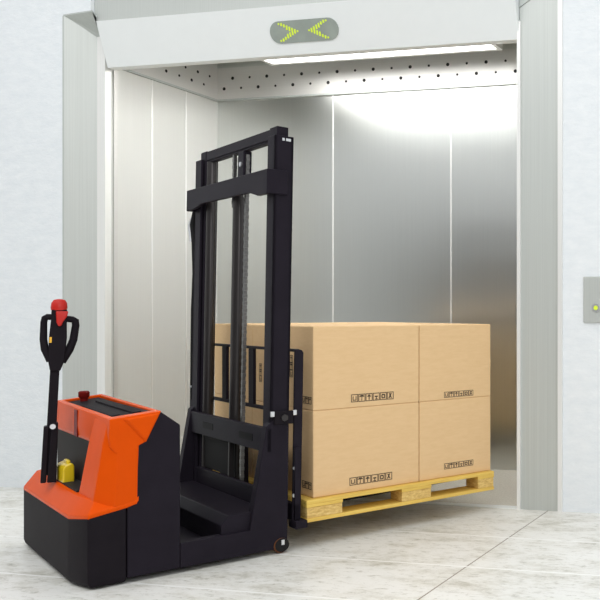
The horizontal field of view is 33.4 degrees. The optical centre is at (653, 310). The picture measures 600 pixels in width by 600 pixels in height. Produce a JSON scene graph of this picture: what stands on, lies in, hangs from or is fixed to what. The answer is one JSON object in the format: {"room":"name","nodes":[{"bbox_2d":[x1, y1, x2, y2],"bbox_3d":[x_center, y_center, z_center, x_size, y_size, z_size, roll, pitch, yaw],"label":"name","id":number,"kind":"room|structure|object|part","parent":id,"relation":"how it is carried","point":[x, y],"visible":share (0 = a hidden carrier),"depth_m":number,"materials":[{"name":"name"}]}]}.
{"room":"freight elevator lobby","nodes":[
{"label":"freight elevator lobby","id":0,"kind":"room"},
{"bbox_2d":[0,0,93,487],"bbox_3d":[-5.347,-0.700,5.820,3.981,3.600,0.240,0,0,12],"label":"wall","id":1,"kind":"structure","parent":0,"point":[30,30],"depth_m":5.38,"materials":[{"name":"paint"}]},
{"bbox_2d":[62,16,111,399],"bbox_3d":[-3.501,-0.353,5.402,0.207,2.906,0.204,0,0,12],"label":"trim","id":2,"kind":"structure","parent":1,"relation":"attached to","point":[86,76],"depth_m":5.37,"materials":[{"name":"metal"}]},
{"bbox_2d":[270,18,338,43],"bbox_3d":[-2.033,-1.627,5.052,0.444,0.122,0.043,0,0,12],"label":"indicator","id":3,"kind":"object","parent":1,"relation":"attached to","point":[316,29],"visible":1,"depth_m":5.05,"materials":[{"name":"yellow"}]},
{"bbox_2d":[278,23,297,41],"bbox_3d":[-2.130,-1.626,5.067,0.127,0.102,0.032,0,0,12],"label":"light","id":4,"kind":"object","parent":3,"relation":"attached to","point":[287,32],"depth_m":5.07,"materials":[{"name":"yellow plastic"}]},
{"bbox_2d":[308,19,328,38],"bbox_3d":[-1.943,-1.626,5.027,0.127,0.102,0.032,0,0,12],"label":"light","id":5,"kind":"object","parent":3,"relation":"attached to","point":[317,28],"depth_m":5.03,"materials":[{"name":"yellow plastic"}]},
{"bbox_2d":[94,0,519,69],"bbox_3d":[-2.077,-1.952,5.090,2.718,0.897,0.136,0,0,12],"label":"elevator door header","id":6,"kind":"structure","parent":1,"relation":"attached to","point":[134,34],"depth_m":5.09,"materials":[{"name":"metal"}]},
{"bbox_2d":[112,64,216,452],"bbox_3d":[-3.351,-0.375,5.983,0.095,2.950,1.004,0,0,12],"label":"wall","id":7,"kind":"structure","parent":0,"point":[160,131],"depth_m":5.88,"materials":[{"name":"silver metal"}]},
{"bbox_2d":[0,469,599,599],"bbox_3d":[-2.420,1.159,1.541,11.500,0.123,9.300,0,0,12],"label":"floor","id":8,"kind":"structure","parent":0,"point":[411,551],"depth_m":3.79,"materials":[{"name":"stone"}]},
{"bbox_2d":[24,126,449,587],"bbox_3d":[-2.000,0.130,4.459,1.217,1.940,1.911,0,0,44],"label":"pallet stacker","id":9,"kind":"object","parent":8,"relation":"on","point":[114,497],"visible":0.98,"depth_m":3.92,"materials":[{"name":"black plastic"}]},
{"bbox_2d":[56,311,67,325],"bbox_3d":[-2.600,0.036,3.818,0.045,0.066,0.015,0,0,-35],"label":"switch","id":10,"kind":"object","parent":9,"relation":"attached to","point":[61,316],"depth_m":3.81,"materials":[{"name":"red plastic"}]},
{"bbox_2d":[24,394,160,519],"bbox_3d":[-2.502,0.621,3.834,1.032,0.435,0.294,0,0,44],"label":"hood","id":11,"kind":"object","parent":9,"relation":"attached to","point":[101,453],"depth_m":3.56,"materials":[{"name":"orange plastic"}]},
{"bbox_2d":[70,397,143,416],"bbox_3d":[-2.426,0.444,3.844,0.794,0.063,0.139,0,0,44],"label":"tray","id":12,"kind":"object","parent":9,"relation":"on","point":[104,406],"depth_m":3.84,"materials":[{"name":"black plastic"}]},
{"bbox_3d":[-2.540,0.779,4.495,0.050,0.598,0.455,0,0,44],"label":"frame","id":13,"kind":"part","parent":9,"relation":"part of","materials":[{"name":"black metal"}]},
{"bbox_3d":[-1.840,0.779,3.817,0.050,0.598,0.455,0,0,44],"label":"frame","id":14,"kind":"part","parent":9,"relation":"part of","materials":[{"name":"black metal"}]},
{"bbox_3d":[-2.082,-0.641,4.314,0.022,0.262,0.016,0,-1,44],"label":"lift chain","id":15,"kind":"part","parent":9,"relation":"part of","materials":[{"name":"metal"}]},
{"bbox_3d":[-1.994,0.069,4.232,0.022,1.662,0.016,0,-1,44],"label":"lift chain","id":16,"kind":"part","parent":9,"relation":"part of","materials":[{"name":"metal"}]},
{"bbox_3d":[-2.065,0.579,4.419,1.179,0.802,0.054,0,0,44],"label":"load backrest","id":17,"kind":"part","parent":9,"relation":"part of","materials":[{"name":"black metal"}]},
{"bbox_2d":[213,470,493,522],"bbox_3d":[-1.716,0.932,4.857,1.320,0.102,1.047,0,0,44],"label":"wooden pallet","id":18,"kind":"object","parent":9,"relation":"on","point":[326,507],"visible":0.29,"depth_m":4.38,"materials":[{"name":"yellow wood"}]},
{"bbox_2d":[215,393,252,476],"bbox_3d":[-2.117,0.676,4.968,0.547,0.410,0.559,0,0,44],"label":"cardboard box","id":19,"kind":"object","parent":18,"relation":"on","point":[221,408],"visible":0.06,"depth_m":4.63,"materials":[{"name":"beige cardboard"}]},
{"bbox_2d":[215,323,348,398],"bbox_3d":[-2.117,0.273,4.968,0.547,0.397,0.559,0,0,44],"label":"cardboard box","id":20,"kind":"object","parent":19,"relation":"on","point":[222,331],"visible":0.18,"depth_m":4.88,"materials":[{"name":"beige cardboard"}]},
{"bbox_2d":[253,400,418,497],"bbox_3d":[-1.661,0.676,4.525,0.718,0.410,0.559,0,0,44],"label":"cardboard box","id":21,"kind":"object","parent":18,"relation":"on","point":[345,450],"visible":0.76,"depth_m":4.25,"materials":[{"name":"beige cardboard"}]},
{"bbox_2d":[253,324,418,410],"bbox_3d":[-1.661,0.273,4.525,0.718,0.397,0.559,0,0,44],"label":"cardboard box","id":22,"kind":"object","parent":21,"relation":"on","point":[345,365],"visible":0.94,"depth_m":4.25,"materials":[{"name":"beige cardboard"}]},
{"bbox_2d":[418,396,489,480],"bbox_3d":[-1.311,0.676,4.886,0.718,0.410,0.441,0,0,44],"label":"cardboard box","id":23,"kind":"object","parent":18,"relation":"on","point":[454,434],"visible":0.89,"depth_m":4.63,"materials":[{"name":"beige cardboard"}]},
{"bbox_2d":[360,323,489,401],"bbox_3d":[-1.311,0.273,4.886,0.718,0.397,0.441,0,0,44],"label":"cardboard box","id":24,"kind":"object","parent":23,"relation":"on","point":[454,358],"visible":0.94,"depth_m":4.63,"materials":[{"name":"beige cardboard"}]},
{"bbox_3d":[-1.767,0.676,5.329,0.547,0.410,0.441,0,0,44],"label":"cardboard box","id":25,"kind":"object","parent":18,"relation":"on","visible":0},
{"bbox_2d":[326,322,404,323],"bbox_3d":[-1.767,0.273,5.329,0.547,0.397,0.441,0,0,44],"label":"cardboard box","id":26,"kind":"object","parent":25,"relation":"on","point":[326,322],"visible":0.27,"depth_m":5.42,"materials":[{"name":"beige cardboard"}]},
{"bbox_2d":[217,43,516,469],"bbox_3d":[-1.846,-0.375,6.193,2.930,2.950,0.042,0,0,12],"label":"wall","id":27,"kind":"structure","parent":0,"point":[404,208],"depth_m":6.17,"materials":[{"name":"silver metal"}]},
{"bbox_2d":[123,48,516,101],"bbox_3d":[-1.947,-1.677,5.699,2.880,0.245,0.970,0,0,12],"label":"trim","id":28,"kind":"structure","parent":27,"relation":"attached to","point":[499,67],"depth_m":6.20,"materials":[{"name":"metal"}]},
{"bbox_2d":[563,0,599,512],"bbox_3d":[1.737,-0.700,4.348,4.549,3.600,0.145,0,0,12],"label":"wall","id":29,"kind":"structure","parent":0,"point":[581,18],"depth_m":4.73,"materials":[{"name":"paint"}]},
{"bbox_2d":[63,0,529,36],"bbox_3d":[-2.048,-1.989,5.101,3.173,0.622,0.138,0,0,10],"label":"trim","id":30,"kind":"structure","parent":29,"relation":"attached to","point":[85,19],"depth_m":5.33,"materials":[{"name":"grey metal"}]},
{"bbox_2d":[517,0,562,511],"bbox_3d":[-0.615,-0.400,4.837,0.264,3.000,0.137,0,0,12],"label":"trim","id":31,"kind":"structure","parent":29,"relation":"attached to","point":[540,25],"depth_m":4.78,"materials":[{"name":"metal"}]},
{"bbox_2d":[583,276,599,322],"bbox_3d":[-0.304,-0.060,4.703,0.160,0.250,0.020,0,0,12],"label":"panel","id":32,"kind":"object","parent":29,"relation":"attached to","point":[591,285],"visible":1,"depth_m":4.71,"materials":[{"name":"metal"}]},
{"bbox_3d":[-1.950,-1.875,5.685,2.960,0.050,1.080,0,0,12],"label":"ceiling","id":33,"kind":"structure","parent":0,"visible":0},
{"bbox_2d":[261,44,502,64],"bbox_3d":[-1.908,-1.785,5.594,1.720,0.130,0.660,0,0,12],"label":"ceiling light","id":34,"kind":"object","parent":33,"relation":"attached to","point":[495,47],"visible":0.07,"depth_m":5.86,"materials":[{"name":"luminous plastic"}]}
]}

